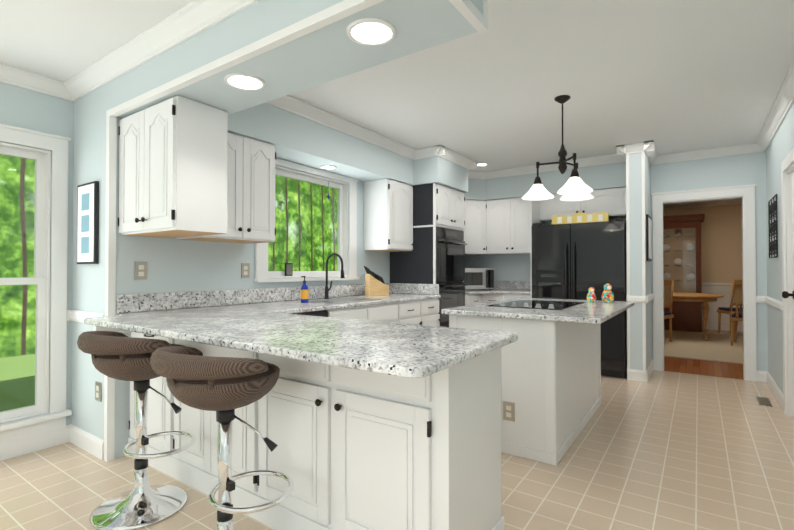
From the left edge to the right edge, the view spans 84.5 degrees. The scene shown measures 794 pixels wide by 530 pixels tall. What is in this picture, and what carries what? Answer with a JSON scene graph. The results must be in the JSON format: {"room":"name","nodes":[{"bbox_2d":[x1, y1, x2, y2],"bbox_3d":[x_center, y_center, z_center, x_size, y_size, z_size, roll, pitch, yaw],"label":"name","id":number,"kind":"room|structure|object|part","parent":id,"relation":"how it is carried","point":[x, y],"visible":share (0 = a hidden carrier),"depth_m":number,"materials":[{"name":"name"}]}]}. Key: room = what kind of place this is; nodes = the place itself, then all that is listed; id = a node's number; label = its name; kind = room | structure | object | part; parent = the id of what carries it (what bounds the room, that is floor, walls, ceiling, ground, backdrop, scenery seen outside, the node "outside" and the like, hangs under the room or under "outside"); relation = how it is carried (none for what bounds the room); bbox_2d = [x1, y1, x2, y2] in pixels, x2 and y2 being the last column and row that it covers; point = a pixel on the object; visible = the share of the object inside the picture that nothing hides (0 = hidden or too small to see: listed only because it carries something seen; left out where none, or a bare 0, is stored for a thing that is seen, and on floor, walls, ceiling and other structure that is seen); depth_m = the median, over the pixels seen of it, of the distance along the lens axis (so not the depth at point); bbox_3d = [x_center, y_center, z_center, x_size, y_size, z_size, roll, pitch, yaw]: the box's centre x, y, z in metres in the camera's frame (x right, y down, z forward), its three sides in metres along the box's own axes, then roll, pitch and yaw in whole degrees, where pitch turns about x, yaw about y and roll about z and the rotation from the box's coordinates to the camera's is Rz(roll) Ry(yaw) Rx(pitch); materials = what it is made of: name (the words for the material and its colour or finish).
{"room":"kitchen","nodes":[
{"label":"kitchen","id":0,"kind":"room"},
{"bbox_2d":[0,329,793,529],"bbox_3d":[1.656,1.272,3.296,6.530,0.050,14.420,0,-1,35],"label":"floor","id":1,"kind":"structure","parent":0,"point":[663,450],"depth_m":2.58,"materials":[{"name":"tile"}]},
{"bbox_2d":[77,331,195,529],"bbox_3d":[-1.304,0.779,2.202,0.545,0.909,0.489,0,-1,35],"label":"bar stool","id":2,"kind":"object","parent":1,"relation":"on","point":[143,502],"visible":0.83,"depth_m":2.13,"materials":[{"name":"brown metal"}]},
{"bbox_3d":[-1.324,0.455,2.218,0.499,0.260,0.486,0,-1,35],"label":"seat","id":3,"kind":"part","parent":2,"relation":"part of","materials":[{"name":"wicker"}]},
{"bbox_2d":[124,331,167,474],"bbox_3d":[-1.389,0.795,2.910,0.556,0.895,0.523,0,-1,35],"label":"base cabinet","id":4,"kind":"object","parent":1,"relation":"on","point":[157,407],"depth_m":2.65,"materials":[{"name":"white wood"}]},
{"bbox_2d":[168,339,243,506],"bbox_3d":[-0.815,0.791,2.514,0.838,0.895,0.523,0,-1,35],"label":"base cabinet","id":5,"kind":"object","parent":1,"relation":"on","point":[197,466],"depth_m":2.37,"materials":[{"name":"white wood"}]},
{"bbox_2d":[150,346,293,529],"bbox_3d":[-0.696,0.774,1.746,0.545,0.909,0.489,0,-1,35],"label":"bar stool","id":6,"kind":"object","parent":1,"relation":"on","point":[224,388],"visible":1,"depth_m":1.62,"materials":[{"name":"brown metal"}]},
{"bbox_3d":[-0.716,0.450,1.761,0.499,0.260,0.486,0,-1,35],"label":"seat","id":7,"kind":"part","parent":6,"relation":"part of","materials":[{"name":"wicker"}]},
{"bbox_2d":[240,351,311,529],"bbox_3d":[-0.360,0.787,2.200,0.560,0.895,0.523,0,-1,35],"label":"base cabinet","id":8,"kind":"object","parent":1,"relation":"on","point":[283,416],"depth_m":2.00,"materials":[{"name":"white wood"}]},
{"bbox_2d":[312,347,503,529],"bbox_3d":[0.062,0.784,1.909,0.620,0.895,0.523,0,-1,35],"label":"base cabinet","id":9,"kind":"object","parent":1,"relation":"on","point":[375,413],"depth_m":1.70,"materials":[{"name":"white wood"}]},
{"bbox_2d":[84,291,633,382],"bbox_3d":[0.075,0.332,3.222,2.616,0.032,3.295,0,-1,35],"label":"countertop","id":10,"kind":"structure","parent":9,"relation":"on","point":[414,337],"depth_m":2.24,"materials":[{"name":"grey stone"}]},
{"bbox_2d":[301,276,308,302],"bbox_3d":[-0.794,0.208,3.746,0.065,0.226,0.068,0,-1,35],"label":"soap bottle","id":11,"kind":"object","parent":10,"relation":"on","point":[304,293],"visible":1,"depth_m":3.72,"materials":[{"name":"blue plastic"}]},
{"bbox_2d":[364,266,388,295],"bbox_3d":[-0.228,0.169,4.703,0.259,0.324,0.110,0,-1,-30],"label":"knife block","id":12,"kind":"object","parent":10,"relation":"on","point":[375,285],"visible":1,"depth_m":4.66,"materials":[{"name":"brown wood"}]},
{"bbox_2d":[488,295,587,310],"bbox_3d":[1.143,0.302,3.515,0.550,0.034,0.780,0,-1,35],"label":"cooktop","id":13,"kind":"object","parent":10,"relation":"in","point":[521,300],"depth_m":3.65,"materials":[{"name":"black glass"}]},
{"bbox_2d":[586,287,595,301],"bbox_3d":[1.689,0.256,3.795,0.080,0.130,0.080,0,-1,35],"label":"doll","id":14,"kind":"object","parent":10,"relation":"on","point":[591,296],"visible":1,"depth_m":3.77,"materials":[{"name":"paint"}]},
{"bbox_2d":[601,283,613,302],"bbox_3d":[1.809,0.240,3.749,0.100,0.162,0.100,0,-1,35],"label":"doll","id":15,"kind":"object","parent":10,"relation":"on","point":[607,296],"visible":1,"depth_m":3.72,"materials":[{"name":"paint"}]},
{"bbox_2d":[388,183,467,294],"bbox_3d":[0.394,0.173,5.413,0.656,2.195,0.750,0,-1,35],"label":"tall cabinet","id":16,"kind":"object","parent":1,"relation":"on","point":[440,253],"depth_m":5.09,"materials":[{"name":"white"}]},
{"bbox_2d":[508,295,515,298],"bbox_3d":[1.694,0.828,5.875,0.420,0.895,0.655,0,-1,35],"label":"base cabinet","id":17,"kind":"object","parent":1,"relation":"on","point":[509,296],"depth_m":5.64,"materials":[{"name":"white wood"}]},
{"bbox_2d":[468,287,531,294],"bbox_3d":[1.198,0.362,5.968,1.346,0.032,1.074,0,-1,35],"label":"countertop","id":18,"kind":"structure","parent":17,"relation":"on","point":[497,290],"depth_m":5.68,"materials":[{"name":"grey stone"}]},
{"bbox_2d":[464,268,493,289],"bbox_3d":[1.065,0.197,6.162,0.520,0.300,0.409,0,-1,-10],"label":"microwave","id":19,"kind":"object","parent":18,"relation":"on","point":[479,278],"visible":0.71,"depth_m":6.00,"materials":[{"name":"silver metal"}]},
{"bbox_2d":[504,323,600,465],"bbox_3d":[1.106,0.802,3.535,0.740,0.895,1.520,0,-1,35],"label":"kitchen island","id":20,"kind":"object","parent":1,"relation":"on","point":[552,378],"depth_m":2.84,"materials":[{"name":"white wood"}]},
{"bbox_2d":[503,401,514,421],"bbox_3d":[0.735,0.962,2.872,0.076,0.120,0.008,0,-1,35],"label":"electrical outlet plate","id":21,"kind":"object","parent":20,"relation":"attached to","point":[508,407],"depth_m":2.87,"materials":[{"name":"beige plastic"}]},
{"bbox_2d":[531,218,626,377],"bbox_3d":[2.269,0.377,5.366,1.030,1.784,0.773,0,-1,35],"label":"fridge","id":22,"kind":"object","parent":1,"relation":"on","point":[574,261],"visible":0.52,"depth_m":5.01,"materials":[{"name":"black metal"}]},
{"bbox_2d":[552,212,608,223],"bbox_3d":[2.199,-0.563,5.256,0.640,0.136,0.140,0,-1,35],"label":"tray","id":23,"kind":"object","parent":22,"relation":"on","point":[579,217],"visible":0.88,"depth_m":5.22,"materials":[{"name":"yellow"}]},
{"bbox_2d":[663,214,704,331],"bbox_3d":[5.737,0.158,8.913,0.900,2.299,0.500,0,-1,35],"label":"china cabinet","id":24,"kind":"object","parent":1,"relation":"on","point":[682,252],"visible":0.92,"depth_m":8.84,"materials":[{"name":"brown wood"}]},
{"bbox_2d":[664,330,742,363],"bbox_3d":[4.899,1.283,7.176,4.000,0.012,3.050,0,-1,35],"label":"dining rug","id":25,"kind":"object","parent":1,"relation":"on","point":[696,345],"visible":0.44,"depth_m":6.83,"materials":[{"name":"beige carpet"}]},
{"bbox_2d":[664,280,673,341],"bbox_3d":[4.320,0.769,7.378,0.541,1.021,0.500,0,-1,-38],"label":"dining chair","id":26,"kind":"object","parent":25,"relation":"on","point":[668,298],"visible":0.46,"depth_m":7.34,"materials":[{"name":"brown wood"}]},
{"bbox_2d":[670,292,723,340],"bbox_3d":[5.146,0.903,7.891,1.240,0.762,1.240,0,-1,35],"label":"dining table","id":27,"kind":"object","parent":25,"relation":"on","point":[704,298],"visible":0.46,"depth_m":7.41,"materials":[{"name":"brown wood"}]},
{"bbox_2d":[717,280,742,336],"bbox_3d":[6.235,0.775,7.947,0.500,1.021,0.541,0,-1,12],"label":"dining chair","id":28,"kind":"object","parent":25,"relation":"on","point":[736,292],"visible":0.4,"depth_m":7.78,"materials":[{"name":"brown wood"}]},
{"bbox_2d":[730,301,742,345],"bbox_3d":[5.608,0.763,6.873,0.541,1.021,0.545,-1,-1,43],"label":"dining chair","id":29,"kind":"object","parent":25,"relation":"on","point":[736,317],"visible":0.35,"depth_m":6.87,"materials":[{"name":"brown wood"}]},
{"bbox_2d":[756,396,772,406],"bbox_3d":[3.369,1.251,4.010,0.090,0.008,0.300,0,-1,35],"label":"floor vent","id":30,"kind":"object","parent":1,"relation":"in","point":[764,401],"visible":1,"depth_m":3.99,"materials":[{"name":"brown"}]},
{"bbox_2d":[0,0,793,458],"bbox_3d":[1.740,-0.043,3.326,6.650,2.580,14.540,0,-1,35],"label":"wall","id":31,"kind":"structure","parent":0,"point":[330,52],"depth_m":3.10,"materials":[{"name":"blue paint"}]},
{"bbox_2d":[0,425,67,460],"bbox_3d":[-3.627,1.163,1.166,0.016,0.119,4.670,0,-1,35],"label":"baseboard","id":32,"kind":"structure","parent":31,"relation":"attached to","point":[18,447],"depth_m":2.90,"materials":[{"name":"white wood"}]},
{"bbox_2d":[0,123,71,443],"bbox_3d":[-2.725,0.115,2.543,0.170,2.028,1.362,0,-1,35],"label":"window","id":33,"kind":"structure","parent":31,"relation":"in","point":[51,194],"depth_m":2.99,"materials":[{"name":"white wood"}]},
{"bbox_2d":[0,63,75,101],"bbox_3d":[-3.597,-1.231,1.171,0.090,0.089,4.670,0,-1,35],"label":"crown molding","id":34,"kind":"structure","parent":31,"relation":"attached to","point":[10,75],"depth_m":2.87,"materials":[{"name":"white wood"}]},
{"bbox_2d":[68,424,103,459],"bbox_3d":[-2.081,1.182,2.926,0.520,0.119,0.016,0,-1,35],"label":"baseboard","id":35,"kind":"structure","parent":31,"relation":"attached to","point":[93,445],"depth_m":2.91,"materials":[{"name":"white wood"}]},
{"bbox_2d":[67,310,104,322],"bbox_3d":[-2.095,0.352,2.933,0.540,0.075,0.036,0,-1,35],"label":"trim","id":36,"kind":"structure","parent":31,"relation":"attached to","point":[72,315],"depth_m":2.97,"materials":[{"name":"white wood"}]},
{"bbox_2d":[77,181,98,263],"bbox_3d":[-2.079,-0.277,2.932,0.285,0.540,0.025,0,-1,35],"label":"picture frame","id":37,"kind":"object","parent":31,"relation":"attached to","point":[87,221],"visible":1,"depth_m":2.90,"materials":[{"name":"black"}]},
{"bbox_2d":[95,381,100,401],"bbox_3d":[-1.941,0.822,2.835,0.076,0.120,0.008,0,-1,35],"label":"electrical outlet plate","id":38,"kind":"object","parent":31,"relation":"attached to","point":[97,384],"depth_m":2.83,"materials":[{"name":"beige plastic"}]},
{"bbox_2d":[135,262,146,279],"bbox_3d":[-1.716,0.038,2.928,0.008,0.120,0.076,0,-1,35],"label":"electrical outlet plate","id":39,"kind":"object","parent":31,"relation":"attached to","point":[140,267],"depth_m":2.92,"materials":[{"name":"beige plastic"}]},
{"bbox_2d":[60,0,259,99],"bbox_3d":[-1.074,-1.220,2.212,2.840,0.089,0.089,0,-1,35],"label":"crown molding","id":40,"kind":"structure","parent":31,"relation":"attached to","point":[193,18],"depth_m":2.38,"materials":[{"name":"white wood"}]},
{"bbox_2d":[118,95,231,238],"bbox_3d":[-1.429,-0.575,2.771,0.666,0.759,0.343,0,-1,35],"label":"upper cabinet","id":41,"kind":"object","parent":31,"relation":"attached to","point":[175,153],"depth_m":2.60,"materials":[{"name":"white wood"}]},
{"bbox_2d":[177,133,251,242],"bbox_3d":[-1.335,-0.567,3.185,0.350,0.765,0.365,0,-1,35],"label":"upper cabinet","id":42,"kind":"object","parent":31,"relation":"attached to","point":[241,145],"depth_m":3.18,"materials":[{"name":"white wood"}]},
{"bbox_2d":[104,0,383,461],"bbox_3d":[-0.858,-0.056,2.121,2.413,2.580,0.043,0,-1,35],"label":"trim","id":43,"kind":"structure","parent":31,"relation":"attached to","point":[343,9],"depth_m":2.57,"materials":[{"name":"white wood"}]},
{"bbox_2d":[241,263,249,277],"bbox_3d":[-1.250,0.046,3.602,0.008,0.120,0.076,0,-1,35],"label":"electrical outlet plate","id":44,"kind":"object","parent":31,"relation":"attached to","point":[245,267],"depth_m":3.60,"materials":[{"name":"beige plastic"}]},
{"bbox_2d":[116,283,387,314],"bbox_3d":[-0.425,0.273,4.785,0.018,0.120,4.828,0,-1,35],"label":"backsplash","id":45,"kind":"structure","parent":31,"relation":"attached to","point":[152,301],"depth_m":3.39,"materials":[{"name":"grey stone"}]},
{"bbox_2d":[246,139,275,243],"bbox_3d":[-1.196,-0.565,3.386,0.350,0.765,0.365,0,-1,35],"label":"upper cabinet","id":46,"kind":"object","parent":31,"relation":"attached to","point":[263,154],"depth_m":3.34,"materials":[{"name":"white wood"}]},
{"bbox_2d":[254,158,358,281],"bbox_3d":[-0.852,-0.392,4.250,0.160,1.088,1.334,0,-1,35],"label":"window","id":47,"kind":"structure","parent":31,"relation":"in","point":[346,231],"depth_m":4.45,"materials":[{"name":"white wood"}]},
{"bbox_2d":[285,263,292,275],"bbox_3d":[-1.023,0.041,4.062,0.052,0.120,0.110,0,-1,20],"label":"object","id":48,"kind":"object","parent":47,"relation":"on","point":[288,269],"visible":0.88,"depth_m":4.04,"materials":[{"name":"black"}]},
{"bbox_2d":[265,95,427,159],"bbox_3d":[-0.485,-1.280,4.024,0.090,0.089,2.700,0,-1,35],"label":"crown molding","id":49,"kind":"structure","parent":31,"relation":"attached to","point":[288,103],"depth_m":4.00,"materials":[{"name":"white wood"}]},
{"bbox_2d":[364,179,415,250],"bbox_3d":[-0.089,-0.547,4.989,0.350,0.765,0.490,0,-1,35],"label":"upper cabinet","id":50,"kind":"object","parent":31,"relation":"attached to","point":[389,205],"depth_m":4.82,"materials":[{"name":"white wood"}]},
{"bbox_2d":[388,283,439,294],"bbox_3d":[0.187,0.277,5.084,0.686,0.120,0.019,0,-1,35],"label":"backsplash","id":51,"kind":"structure","parent":31,"relation":"attached to","point":[396,288],"depth_m":5.05,"materials":[{"name":"grey stone"}]},
{"bbox_2d":[432,145,479,171],"bbox_3d":[0.719,-1.267,5.205,0.089,0.089,0.970,0,-1,35],"label":"crown molding","id":52,"kind":"structure","parent":31,"relation":"attached to","point":[441,151],"depth_m":5.12,"materials":[{"name":"white wood"}]},
{"bbox_2d":[449,0,487,33],"bbox_3d":[0.251,-1.157,1.650,0.038,0.388,0.386,0,-1,35],"label":"trim","id":53,"kind":"structure","parent":31,"relation":"attached to","point":[468,10],"depth_m":1.71,"materials":[{"name":"white wood"}]},
{"bbox_2d":[468,200,487,254],"bbox_3d":[1.035,-0.532,6.331,0.676,0.765,0.678,0,-1,35],"label":"upper cabinet","id":54,"kind":"object","parent":31,"relation":"attached to","point":[477,209],"depth_m":6.14,"materials":[{"name":"white wood"}]},
{"bbox_2d":[488,198,515,254],"bbox_3d":[1.494,-0.534,6.189,0.459,0.765,0.390,0,-1,35],"label":"upper cabinet","id":55,"kind":"object","parent":31,"relation":"attached to","point":[501,212],"depth_m":6.03,"materials":[{"name":"white wood"}]},
{"bbox_2d":[494,279,531,290],"bbox_3d":[1.498,0.291,6.402,1.346,0.120,0.019,0,-1,35],"label":"backsplash","id":56,"kind":"structure","parent":31,"relation":"attached to","point":[512,285],"depth_m":6.24,"materials":[{"name":"grey stone"}]},
{"bbox_2d":[516,197,543,254],"bbox_3d":[1.766,-0.536,6.025,0.415,0.765,0.350,0,-1,35],"label":"upper cabinet","id":57,"kind":"object","parent":31,"relation":"attached to","point":[525,209],"depth_m":5.85,"materials":[{"name":"white wood"}]},
{"bbox_2d":[468,154,625,178],"bbox_3d":[1.855,-1.261,5.690,2.091,0.089,0.120,0,-1,35],"label":"crown molding","id":58,"kind":"structure","parent":31,"relation":"attached to","point":[604,159],"depth_m":5.71,"materials":[{"name":"white wood"}]},
{"bbox_2d":[536,194,575,222],"bbox_3d":[2.191,-0.754,5.734,0.608,0.335,0.350,0,-1,35],"label":"upper cabinet","id":59,"kind":"object","parent":31,"relation":"attached to","point":[545,209],"depth_m":5.64,"materials":[{"name":"white wood"}]},
{"bbox_2d":[576,187,625,218],"bbox_3d":[2.593,-0.757,5.457,0.607,0.335,0.350,0,-1,35],"label":"upper cabinet","id":60,"kind":"object","parent":31,"relation":"attached to","point":[612,201],"depth_m":5.29,"materials":[{"name":"white wood"}]},
{"bbox_2d":[612,144,631,161],"bbox_3d":[2.552,-1.270,4.930,0.100,0.089,0.340,0,-1,35],"label":"crown molding","id":61,"kind":"structure","parent":31,"relation":"attached to","point":[621,150],"depth_m":4.82,"materials":[{"name":"white wood"}]},
{"bbox_2d":[646,214,651,260],"bbox_3d":[2.863,-0.300,4.959,0.022,0.510,0.420,0,-1,35],"label":"framed picture","id":62,"kind":"object","parent":31,"relation":"attached to","point":[648,238],"visible":0.93,"depth_m":4.81,"materials":[{"name":"black"}]},
{"bbox_2d":[644,293,653,302],"bbox_3d":[2.895,0.375,5.000,0.024,0.075,0.744,0,-1,35],"label":"trim","id":63,"kind":"structure","parent":31,"relation":"attached to","point":[649,297],"depth_m":4.80,"materials":[{"name":"white wood"}]},
{"bbox_2d":[645,360,653,381],"bbox_3d":[2.894,1.205,4.996,0.018,0.119,0.736,0,-1,35],"label":"baseboard","id":64,"kind":"structure","parent":31,"relation":"attached to","point":[648,372],"depth_m":4.87,"materials":[{"name":"white wood"}]},
{"bbox_2d":[640,140,659,163],"bbox_3d":[2.864,-1.270,4.934,0.110,0.089,0.700,0,-1,35],"label":"crown molding","id":65,"kind":"structure","parent":31,"relation":"attached to","point":[649,147],"depth_m":4.83,"materials":[{"name":"white wood"}]},
{"bbox_2d":[627,283,759,324],"bbox_3d":[6.045,0.772,9.019,5.800,0.825,0.024,0,-1,35],"label":"trim","id":66,"kind":"structure","parent":31,"relation":"attached to","point":[724,289],"depth_m":8.72,"materials":[{"name":"white"}]},
{"bbox_2d":[650,143,751,164],"bbox_3d":[3.469,-1.269,5.019,0.970,0.089,0.090,0,-1,35],"label":"crown molding","id":67,"kind":"structure","parent":31,"relation":"attached to","point":[743,148],"depth_m":4.97,"materials":[{"name":"white wood"}]},
{"bbox_2d":[663,200,741,208],"bbox_3d":[6.029,-1.230,9.017,5.800,0.079,0.079,0,-1,35],"label":"crown molding","id":68,"kind":"structure","parent":31,"relation":"attached to","point":[716,203],"depth_m":8.87,"materials":[{"name":"white"}]},
{"bbox_2d":[651,184,756,381],"bbox_3d":[3.542,0.197,5.079,0.986,2.140,0.178,0,-1,35],"label":"door frame","id":69,"kind":"structure","parent":31,"relation":"attached to","point":[745,194],"depth_m":4.89,"materials":[{"name":"white wood"}]},
{"bbox_2d":[702,324,742,331],"bbox_3d":[6.047,1.249,9.016,5.800,0.119,0.015,0,-1,35],"label":"baseboard","id":70,"kind":"structure","parent":31,"relation":"attached to","point":[708,326],"depth_m":8.70,"materials":[{"name":"white"}]},
{"bbox_2d":[760,296,781,310],"bbox_3d":[3.623,0.367,4.220,0.050,0.075,1.200,0,-1,35],"label":"trim","id":71,"kind":"structure","parent":31,"relation":"attached to","point":[775,303],"depth_m":4.25,"materials":[{"name":"white wood"}]},
{"bbox_2d":[768,194,777,258],"bbox_3d":[3.620,-0.358,4.206,0.012,0.582,0.532,0,-1,35],"label":"metal wall art","id":72,"kind":"object","parent":31,"relation":"attached to","point":[772,209],"visible":1,"depth_m":4.17,"materials":[{"name":"black metal"}]},
{"bbox_2d":[752,59,793,152],"bbox_3d":[1.232,-1.275,0.809,0.090,0.169,9.560,0,-1,35],"label":"crown molding","id":73,"kind":"structure","parent":31,"relation":"attached to","point":[784,100],"depth_m":3.68,"materials":[{"name":"white wood"}]},
{"bbox_2d":[764,371,782,408],"bbox_3d":[3.636,1.196,4.202,0.020,0.119,1.200,0,-1,35],"label":"baseboard","id":74,"kind":"structure","parent":31,"relation":"attached to","point":[776,391],"depth_m":4.20,"materials":[{"name":"white wood"}]},
{"bbox_2d":[781,148,793,416],"bbox_3d":[3.063,0.187,3.279,0.140,2.120,0.990,0,-1,35],"label":"door frame","id":75,"kind":"structure","parent":31,"relation":"attached to","point":[786,206],"depth_m":3.63,"materials":[{"name":"white wood"}]},
{"bbox_2d":[782,171,793,404],"bbox_3d":[3.030,0.238,3.301,0.110,2.006,0.774,0,-1,35],"label":"door","id":76,"kind":"structure","parent":31,"relation":"in","point":[785,294],"depth_m":3.57,"materials":[{"name":"white wood"}]},
{"bbox_2d":[0,0,793,204],"bbox_3d":[1.740,-1.318,3.340,6.650,0.130,14.540,0,-1,35],"label":"ceiling","id":77,"kind":"structure","parent":0,"point":[671,76],"depth_m":3.02,"materials":[{"name":"white paint"}]},
{"bbox_2d":[224,73,264,90],"bbox_3d":[-0.798,-0.959,2.292,0.205,0.008,0.205,0,-1,29],"label":"recessed light","id":78,"kind":"object","parent":77,"relation":"in","point":[243,81],"depth_m":2.28,"materials":[{"name":"white"}]},
{"bbox_2d":[320,165,336,168],"bbox_3d":[-0.655,-0.936,4.187,0.155,0.008,0.155,0,-1,-4],"label":"recessed light","id":79,"kind":"object","parent":77,"relation":"in","point":[323,166],"depth_m":4.18,"materials":[{"name":"white plastic"}]},
{"bbox_2d":[347,18,395,45],"bbox_3d":[-0.106,-0.964,1.815,0.205,0.008,0.205,0,-1,29],"label":"recessed light","id":80,"kind":"object","parent":77,"relation":"in","point":[371,31],"depth_m":1.80,"materials":[{"name":"white"}]},
{"bbox_2d":[476,163,487,165],"bbox_3d":[1.102,-1.302,5.664,0.155,0.008,0.155,0,-1,11],"label":"recessed light","id":81,"kind":"object","parent":77,"relation":"in","point":[479,164],"depth_m":5.65,"materials":[{"name":"white"}]},
{"bbox_2d":[522,95,593,200],"bbox_3d":[1.298,-0.937,3.502,0.565,0.786,0.580,0,-1,35],"label":"pendant light","id":82,"kind":"object","parent":77,"relation":"hanging from","point":[575,187],"visible":1,"depth_m":3.45,"materials":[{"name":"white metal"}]},
{"label":"outside","id":83,"kind":"structure","parent":0,"visible":0},
{"bbox_2d":[0,376,34,411],"bbox_3d":[-4.319,1.818,5.240,4.620,0.100,22.000,0,-1,35],"label":"ground","id":84,"kind":"structure","parent":83,"point":[7,389],"depth_m":6.09,"materials":[{"name":"green plant"}]},
{"bbox_2d":[0,154,337,380],"bbox_3d":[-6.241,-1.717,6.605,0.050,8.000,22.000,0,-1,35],"label":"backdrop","id":85,"kind":"structure","parent":83,"point":[298,224],"depth_m":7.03,"materials":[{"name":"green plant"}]}
]}

